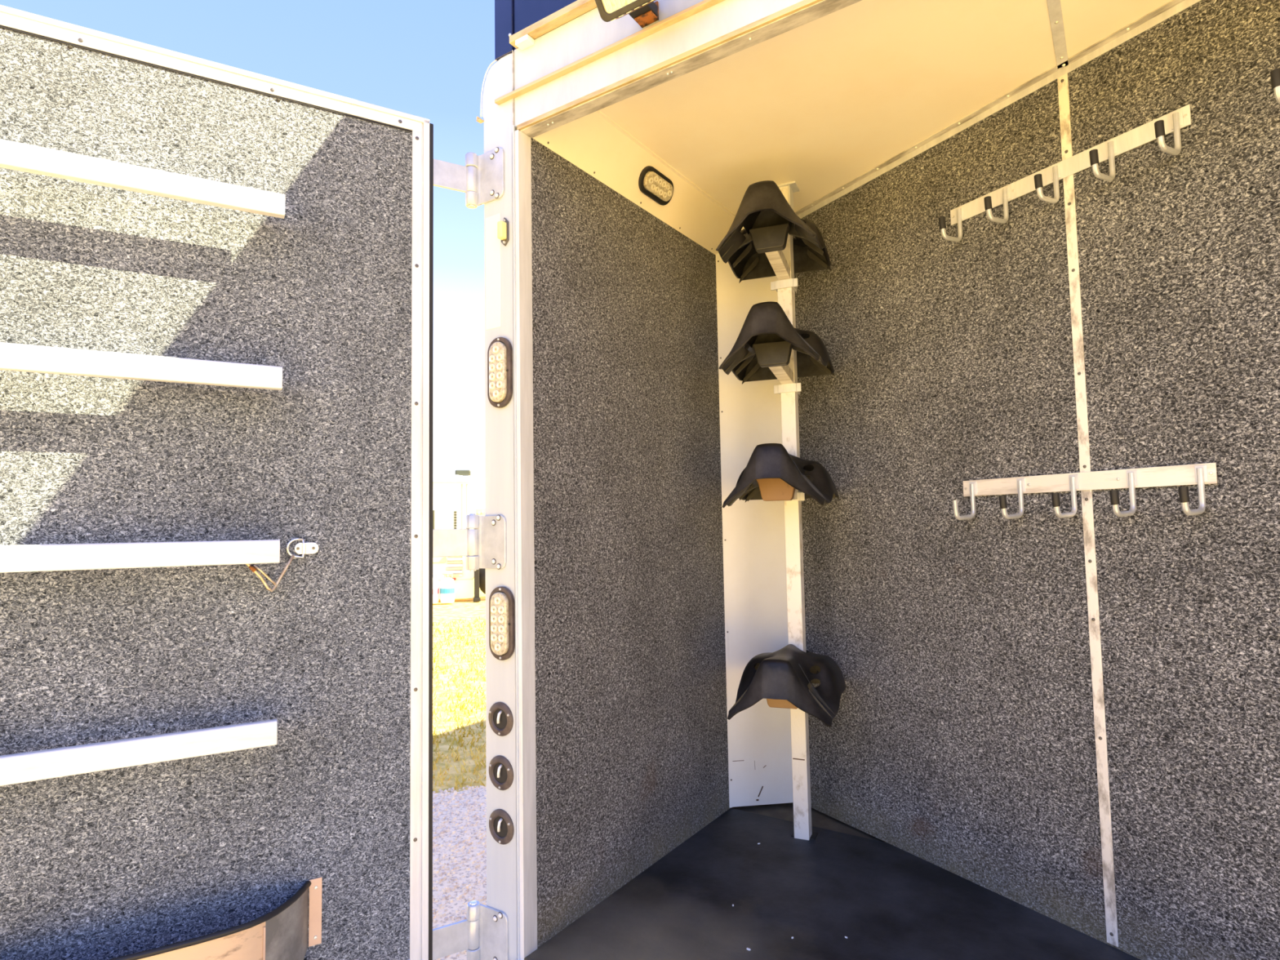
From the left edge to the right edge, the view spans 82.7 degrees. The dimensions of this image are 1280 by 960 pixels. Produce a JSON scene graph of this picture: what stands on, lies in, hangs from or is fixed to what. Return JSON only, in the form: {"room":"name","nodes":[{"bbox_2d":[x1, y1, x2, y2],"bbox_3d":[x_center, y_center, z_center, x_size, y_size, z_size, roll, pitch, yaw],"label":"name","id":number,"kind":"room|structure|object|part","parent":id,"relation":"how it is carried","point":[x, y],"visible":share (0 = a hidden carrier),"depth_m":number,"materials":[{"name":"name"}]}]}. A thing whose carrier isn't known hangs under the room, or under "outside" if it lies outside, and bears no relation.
{"room":"cargo space","nodes":[
{"label":"cargo space","id":0,"kind":"room"},
{"bbox_2d":[475,0,517,959],"bbox_3d":[-0.347,0.051,1.825,0.125,2.950,0.045,-4,-5,34],"label":"post","id":1,"kind":"object","parent":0,"point":[499,120],"visible":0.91,"depth_m":1.81,"materials":[{"name":"metal"}]},
{"bbox_2d":[433,146,504,208],"bbox_3d":[-0.467,-0.782,1.871,0.236,0.146,0.079,0,-4,-8],"label":"hinge","id":2,"kind":"object","parent":1,"relation":"attached to","point":[482,180],"visible":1,"depth_m":1.88,"materials":[{"name":"metal"}]},
{"bbox_2d":[0,4,433,959],"bbox_3d":[-1.043,0.111,1.493,1.220,2.071,0.049,1,-4,-30],"label":"door","id":3,"kind":"structure","parent":2,"relation":"attached to","point":[336,292],"depth_m":1.56,"materials":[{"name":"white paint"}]},
{"bbox_2d":[0,719,277,786],"bbox_3d":[-1.111,0.520,1.349,0.780,0.049,0.090,1,-4,-30],"label":"bar","id":4,"kind":"object","parent":3,"relation":"attached to","point":[28,766],"visible":1,"depth_m":1.38,"materials":[{"name":"metal"}]},
{"bbox_2d":[0,539,279,573],"bbox_3d":[-1.117,0.146,1.373,0.780,0.049,0.090,1,-4,-30],"label":"bar","id":5,"kind":"object","parent":3,"relation":"attached to","point":[63,557],"visible":1,"depth_m":1.41,"materials":[{"name":"metal"}]},
{"bbox_2d":[0,342,282,390],"bbox_3d":[-1.124,-0.223,1.398,0.780,0.049,0.090,1,-4,-30],"label":"bar","id":6,"kind":"object","parent":3,"relation":"attached to","point":[13,357],"visible":1,"depth_m":1.43,"materials":[{"name":"metal"}]},
{"bbox_2d":[0,138,284,218],"bbox_3d":[-1.130,-0.603,1.423,0.780,0.049,0.090,1,-4,-30],"label":"bar","id":7,"kind":"object","parent":3,"relation":"attached to","point":[16,156],"visible":1,"depth_m":1.45,"materials":[{"name":"metal"}]},
{"bbox_3d":[-1.056,-0.905,1.540,1.209,0.038,0.012,1,-4,-30],"label":"frame rail","id":8,"kind":"part","parent":3,"relation":"part of","materials":[{"name":"metal"}]},
{"bbox_2d":[107,876,322,959],"bbox_3d":[-0.957,1.038,1.372,0.673,0.341,0.141,1,-4,-30],"label":"storage bin","id":9,"kind":"object","parent":3,"relation":"attached to","point":[282,933],"visible":1,"depth_m":1.46,"materials":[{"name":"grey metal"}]},
{"bbox_2d":[286,537,319,558],"bbox_3d":[-0.756,0.152,1.631,0.067,0.045,0.012,1,-4,-31],"label":"ring","id":10,"kind":"object","parent":3,"relation":"attached to","point":[303,548],"visible":1,"depth_m":1.63,"materials":[{"name":"silver metal"}]},
{"bbox_2d":[245,555,294,591],"bbox_3d":[-0.805,0.203,1.575,0.110,0.079,0.016,2,-5,-40],"label":"cord","id":11,"kind":"object","parent":10,"relation":"hanging from","point":[251,566],"visible":0.89,"depth_m":1.57,"materials":[{"name":"fabric"}]},
{"bbox_3d":[-0.751,0.154,1.639,0.050,0.026,0.003,1,-4,-30],"label":"plate","id":12,"kind":"part","parent":10,"relation":"part of","materials":[{"name":"white metal"}]},
{"bbox_3d":[-0.390,-0.783,1.879,0.104,0.132,0.006,-4,-5,34],"label":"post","id":13,"kind":"part","parent":2,"relation":"part of","materials":[{"name":"metal"}]},
{"bbox_2d":[432,513,506,571],"bbox_3d":[-0.451,0.156,1.810,0.236,0.146,0.079,0,-4,-8],"label":"hinge","id":14,"kind":"object","parent":1,"relation":"attached to","point":[482,542],"visible":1,"depth_m":1.81,"materials":[{"name":"metal"}]},
{"bbox_3d":[-0.373,0.155,1.817,0.104,0.132,0.006,-4,-5,34],"label":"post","id":15,"kind":"part","parent":14,"relation":"part of","materials":[{"name":"metal"}]},
{"bbox_2d":[432,900,508,959],"bbox_3d":[-0.434,1.103,1.747,0.236,0.146,0.079,0,-4,-8],"label":"hinge","id":16,"kind":"object","parent":1,"relation":"attached to","point":[484,934],"visible":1,"depth_m":1.75,"materials":[{"name":"metal"}]},
{"bbox_3d":[-0.356,1.102,1.755,0.104,0.132,0.006,-4,-5,34],"label":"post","id":17,"kind":"part","parent":16,"relation":"part of","materials":[{"name":"metal"}]},
{"bbox_2d":[485,213,501,329],"bbox_3d":[-0.375,-0.532,1.859,0.052,0.294,0.001,-4,-5,34],"label":"tape","id":18,"kind":"object","parent":1,"relation":"attached to","point":[493,299],"visible":1,"depth_m":1.86,"materials":[{"name":"white plastic"}]},
{"bbox_2d":[487,337,512,408],"bbox_3d":[-0.354,-0.269,1.818,0.078,0.178,0.022,-4,-5,34],"label":"light","id":19,"kind":"object","parent":1,"relation":"attached to","point":[500,354],"visible":1,"depth_m":1.80,"materials":[{"name":"clear plastic"}]},
{"bbox_2d":[488,702,513,736],"bbox_3d":[-0.339,0.582,1.774,0.081,0.081,0.026,-4,-5,34],"label":"light","id":20,"kind":"object","parent":1,"relation":"attached to","point":[500,717],"visible":1,"depth_m":1.77,"materials":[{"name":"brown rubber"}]},
{"bbox_2d":[488,755,513,790],"bbox_3d":[-0.337,0.710,1.765,0.081,0.081,0.026,-4,-5,34],"label":"light","id":21,"kind":"object","parent":1,"relation":"attached to","point":[500,770],"visible":1,"depth_m":1.76,"materials":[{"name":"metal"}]},
{"bbox_2d":[488,808,514,844],"bbox_3d":[-0.335,0.837,1.757,0.081,0.081,0.026,-4,-5,34],"label":"light","id":22,"kind":"object","parent":1,"relation":"attached to","point":[501,828],"visible":1,"depth_m":1.75,"materials":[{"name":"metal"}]},
{"bbox_2d":[488,586,515,660],"bbox_3d":[-0.341,0.350,1.776,0.078,0.178,0.022,-4,-5,34],"label":"light","id":23,"kind":"object","parent":1,"relation":"attached to","point":[501,599],"visible":1,"depth_m":1.76,"materials":[{"name":"beige"}]},
{"bbox_2d":[497,217,509,245],"bbox_3d":[-0.346,-0.627,1.832,0.024,0.073,0.022,-4,-5,34],"label":"marker light","id":24,"kind":"object","parent":1,"relation":"attached to","point":[502,225],"visible":1,"depth_m":1.83,"materials":[{"name":"yellow plastic"}]},
{"bbox_2d":[530,137,730,947],"bbox_3d":[0.001,0.143,2.257,0.060,2.011,1.043,-4,-5,34],"label":"wall","id":25,"kind":"structure","parent":0,"point":[632,744],"depth_m":2.11,"materials":[{"name":"carpet"}]},
{"bbox_2d":[533,111,733,254],"bbox_3d":[0.104,-0.938,2.420,0.099,0.167,1.355,-4,-5,34],"label":"wall panel","id":26,"kind":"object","parent":25,"relation":"attached to","point":[589,142],"depth_m":2.19,"materials":[{"name":"paint"}]},
{"bbox_2d":[638,165,673,205],"bbox_3d":[0.054,-0.931,2.304,0.049,0.076,0.178,-4,-5,34],"label":"light","id":27,"kind":"object","parent":25,"relation":"attached to","point":[652,183],"visible":1,"depth_m":2.28,"materials":[{"name":"clear plastic"}]},
{"bbox_2d":[494,0,803,128],"bbox_3d":[0.613,-1.216,1.240,2.355,0.532,0.060,-4,-5,34],"label":"wall","id":28,"kind":"structure","parent":0,"point":[564,52],"depth_m":1.71,"materials":[{"name":"metal"}]},
{"bbox_3d":[0.640,-1.319,1.243,2.302,0.328,0.033,-4,-5,34],"label":"navy panel","id":29,"kind":"part","parent":28,"relation":"part of","materials":[{"name":"paint"}]},
{"bbox_3d":[0.630,-1.166,1.206,2.294,0.018,0.026,-4,-5,34],"label":"angle rail","id":30,"kind":"part","parent":28,"relation":"part of","materials":[{"name":"metal"}]},
{"bbox_3d":[0.609,-1.036,1.218,2.355,0.020,0.016,-4,-5,34],"label":"drip rail","id":31,"kind":"part","parent":28,"relation":"part of","materials":[{"name":"metal"}]},
{"bbox_2d":[595,0,658,27],"bbox_3d":[0.001,-1.040,1.524,0.172,0.130,0.188,-4,-5,34],"label":"work light","id":32,"kind":"object","parent":28,"relation":"attached to","point":[609,10],"depth_m":1.54,"materials":[{"name":"brown plastic"}]},
{"bbox_3d":[-0.026,-1.032,1.483,0.146,0.100,0.008,-4,33,34],"label":"glass","id":33,"kind":"part","parent":32,"relation":"part of","materials":[{"name":"glass"}]},
{"bbox_3d":[0.009,-1.036,1.601,0.050,0.043,0.051,-4,-5,34],"label":"light bracket","id":34,"kind":"part","parent":32,"relation":"part of","materials":[{"name":"orange metal"}]},
{"bbox_2d":[511,0,862,959],"bbox_3d":[0.660,0.051,1.152,2.309,2.306,0.070,-4,-5,34],"label":"door frame","id":35,"kind":"structure","parent":28,"relation":"attached to","point":[805,11],"depth_m":1.76,"materials":[{"name":"metal"}]},
{"bbox_2d":[715,226,793,807],"bbox_3d":[0.432,0.083,2.682,0.274,2.162,0.026,0,-4,-8],"label":"wall","id":36,"kind":"structure","parent":0,"point":[759,735],"depth_m":2.66,"materials":[{"name":"white paint"}]},
{"bbox_2d":[595,110,735,218],"bbox_3d":[0.095,-0.996,2.321,0.014,0.004,1.175,-4,-5,34],"label":"trim","id":37,"kind":"structure","parent":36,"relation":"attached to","point":[600,113],"depth_m":2.27,"materials":[{"name":"paint"}]},
{"bbox_2d":[730,802,885,842],"bbox_3d":[1.047,1.151,1.694,2.460,0.088,1.420,-4,-5,34],"label":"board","id":38,"kind":"object","parent":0,"point":[784,811],"visible":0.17,"depth_m":2.53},
{"bbox_2d":[524,808,1140,959],"bbox_3d":[0.971,1.091,1.513,2.279,0.012,1.068,-4,-5,34],"label":"floor","id":39,"kind":"structure","parent":0,"point":[890,902],"depth_m":1.88,"materials":[{"name":"rubber"}]},
{"bbox_2d":[777,181,817,839],"bbox_3d":[0.507,0.076,2.414,0.100,2.146,0.075,-3,-4,24],"label":"pole","id":40,"kind":"object","parent":39,"relation":"on","point":[786,296],"visible":0.62,"depth_m":2.38,"materials":[{"name":"metal"}]},
{"bbox_2d":[715,180,831,292],"bbox_3d":[0.426,-0.761,2.331,0.324,0.229,0.455,-2,-4,20],"label":"rack","id":41,"kind":"object","parent":40,"relation":"attached to","point":[754,251],"visible":0.99,"depth_m":2.29,"materials":[{"name":"plastic"}]},
{"bbox_3d":[0.448,-0.711,2.361,0.040,0.074,0.174,-3,-4,25],"label":"arm","id":42,"kind":"part","parent":41,"relation":"part of","materials":[{"name":"metal"}]},
{"bbox_2d":[718,301,835,394],"bbox_3d":[0.433,-0.404,2.308,0.324,0.216,0.455,-2,-4,20],"label":"rack","id":43,"kind":"object","parent":40,"relation":"attached to","point":[762,350],"visible":1,"depth_m":2.25,"materials":[{"name":"plastic"}]},
{"bbox_3d":[0.454,-0.353,2.338,0.040,0.062,0.172,-3,-4,25],"label":"arm","id":44,"kind":"part","parent":43,"relation":"part of","materials":[{"name":"metal"}]},
{"bbox_2d":[722,443,839,507],"bbox_3d":[0.440,-0.004,2.281,0.324,0.184,0.455,-2,-4,20],"label":"rack","id":45,"kind":"object","parent":40,"relation":"attached to","point":[771,473],"visible":0.99,"depth_m":2.15,"materials":[{"name":"plastic"}]},
{"bbox_3d":[0.461,0.045,2.312,0.040,0.044,0.168,-3,-4,25],"label":"arm","id":46,"kind":"part","parent":45,"relation":"part of","materials":[{"name":"metal"}]},
{"bbox_2d":[727,644,846,727],"bbox_3d":[0.451,0.612,2.241,0.324,0.184,0.455,-2,-4,20],"label":"rack","id":47,"kind":"object","parent":40,"relation":"attached to","point":[784,677],"visible":1,"depth_m":2.12,"materials":[{"name":"plastic"}]},
{"bbox_3d":[0.532,1.146,2.352,0.076,0.003,0.055,-3,-4,24],"label":"foot plate","id":48,"kind":"part","parent":40,"relation":"part of","materials":[{"name":"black metal"}]},
{"bbox_2d":[599,0,1171,215],"bbox_3d":[1.096,-1.063,1.820,2.232,0.030,1.455,-4,-5,34],"label":"ceiling","id":49,"kind":"structure","parent":0,"point":[818,104],"depth_m":1.92,"materials":[{"name":"paint"}]},
{"bbox_2d":[792,0,1279,959],"bbox_3d":[1.307,-0.016,1.452,0.050,2.176,2.900,1,-4,-30],"label":"wall","id":50,"kind":"structure","parent":0,"point":[961,739],"depth_m":1.81,"materials":[{"name":"carpet"}]},
{"bbox_2d":[795,0,1201,218],"bbox_3d":[1.206,-1.054,1.589,0.024,0.022,2.700,1,-4,-30],"label":"trim","id":51,"kind":"structure","parent":50,"relation":"attached to","point":[1170,9],"depth_m":1.95,"materials":[{"name":"metal"}]},
{"bbox_2d":[1046,0,1068,68],"bbox_3d":[0.871,-1.060,1.543,0.025,0.006,0.715,-4,-5,34],"label":"trim","id":52,"kind":"structure","parent":50,"relation":"attached to","point":[1055,11],"depth_m":1.70,"materials":[{"name":"metal"}]},
{"bbox_2d":[938,104,1191,242],"bbox_3d":[1.016,-0.749,1.831,0.094,0.111,0.604,1,-4,-30],"label":"hook rack","id":53,"kind":"object","parent":50,"relation":"attached to","point":[1173,122],"visible":1,"depth_m":1.80,"materials":[{"name":"metal"}]},
{"bbox_2d":[952,462,1217,519],"bbox_3d":[1.031,0.038,1.778,0.094,0.111,0.606,1,-4,-30],"label":"hook rack","id":54,"kind":"object","parent":50,"relation":"attached to","point":[1199,474],"visible":1,"depth_m":1.74,"materials":[{"name":"metal"}]},
{"bbox_3d":[1.069,0.005,1.803,0.004,0.044,0.606,1,-4,-30],"label":"plate","id":55,"kind":"part","parent":54,"relation":"part of","materials":[{"name":"metal"}]},
{"bbox_2d":[1057,73,1118,946],"bbox_3d":[1.088,0.032,1.774,0.007,2.118,0.025,1,-4,-30],"label":"trim","id":56,"kind":"structure","parent":50,"relation":"attached to","point":[1112,935],"depth_m":1.77,"materials":[{"name":"metal"}]},
{"bbox_2d":[1270,67,1279,104],"bbox_3d":[1.396,-0.799,1.171,0.094,0.111,0.603,1,-4,-30],"label":"hook rack","id":57,"kind":"object","parent":50,"relation":"attached to","point":[1275,73],"visible":1,"depth_m":1.39,"materials":[{"name":"metal"}]},
{"label":"outside","id":58,"kind":"structure","parent":0,"visible":0},
{"bbox_2d":[432,578,486,793],"bbox_3d":[0.028,1.574,-0.103,240.000,0.285,240.000,-4,-5,34],"label":"ground","id":59,"kind":"structure","parent":58,"point":[461,608],"depth_m":6.64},
{"bbox_2d":[432,573,439,603],"bbox_3d":[-4.095,2.127,14.301,0.285,0.572,0.285,0,-4,-14],"label":"propane tank","id":60,"kind":"object","parent":59,"relation":"on","point":[435,582],"visible":0.35,"depth_m":14.22,"materials":[{"name":"white metal"}]},
{"bbox_2d":[440,573,454,603],"bbox_3d":[-3.804,2.127,14.372,0.285,0.572,0.285,0,-4,-14],"label":"propane tank","id":61,"kind":"object","parent":59,"relation":"on","point":[446,584],"visible":1,"depth_m":14.26,"materials":[{"name":"white metal"}]},
{"bbox_2d":[432,470,476,599],"bbox_3d":[-6.395,1.301,17.349,4.770,2.640,6.220,0,-4,-14],"label":"trailer","id":62,"kind":"object","parent":59,"relation":"on","point":[454,496],"visible":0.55,"depth_m":14.86,"materials":[{"name":"white metal"}]},
{"bbox_3d":[-3.646,0.897,14.901,0.024,1.630,0.015,0,-4,-14],"label":"corner trim","id":63,"kind":"part","parent":62,"relation":"part of","materials":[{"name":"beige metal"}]},
{"bbox_2d":[454,470,471,475],"bbox_3d":[-3.747,-0.137,15.395,0.320,0.120,0.450,0,-4,-14],"label":"roof vent","id":64,"kind":"object","parent":62,"relation":"attached to","point":[464,473],"depth_m":15.18,"materials":[{"name":"glass"}]},
{"bbox_3d":[-3.549,0.897,14.925,0.024,1.630,0.015,0,-4,-14],"label":"corner trim","id":65,"kind":"part","parent":62,"relation":"part of","materials":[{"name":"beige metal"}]},
{"bbox_2d":[432,615,486,792],"bbox_3d":[-1.669,1.960,8.004,3.785,0.069,7.947,0,-4,-20],"label":"grass blades","id":66,"kind":"object","parent":59,"relation":"on","point":[479,765],"visible":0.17,"depth_m":6.00,"materials":[{"name":"green plant"}]},
{"bbox_2d":[473,508,485,601],"bbox_3d":[-1.937,1.539,15.454,3.700,1.860,0.960,0,-4,-14],"label":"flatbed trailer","id":67,"kind":"object","parent":59,"relation":"on","point":[480,574],"visible":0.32,"depth_m":14.71,"materials":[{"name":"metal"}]},
{"bbox_3d":[-3.295,1.864,14.689,0.100,1.040,0.080,0,-4,-14],"label":"jack leg","id":68,"kind":"part","parent":67,"relation":"part of","materials":[{"name":"grey metal"}]},
{"bbox_3d":[-3.187,0.917,14.792,0.280,0.660,0.060,0,-4,-14],"label":"drilled plate","id":69,"kind":"part","parent":67,"relation":"part of","materials":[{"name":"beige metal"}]},
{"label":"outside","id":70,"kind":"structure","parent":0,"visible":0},
{"bbox_2d":[432,787,486,959],"bbox_3d":[52.415,-0.229,-11.148,110.813,0.001,40.940,-4,-5,34],"label":"gravel ground","id":71,"kind":"structure","parent":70,"point":[451,907],"depth_m":3.18,"materials":[{"name":"grey gravel"}]}
]}

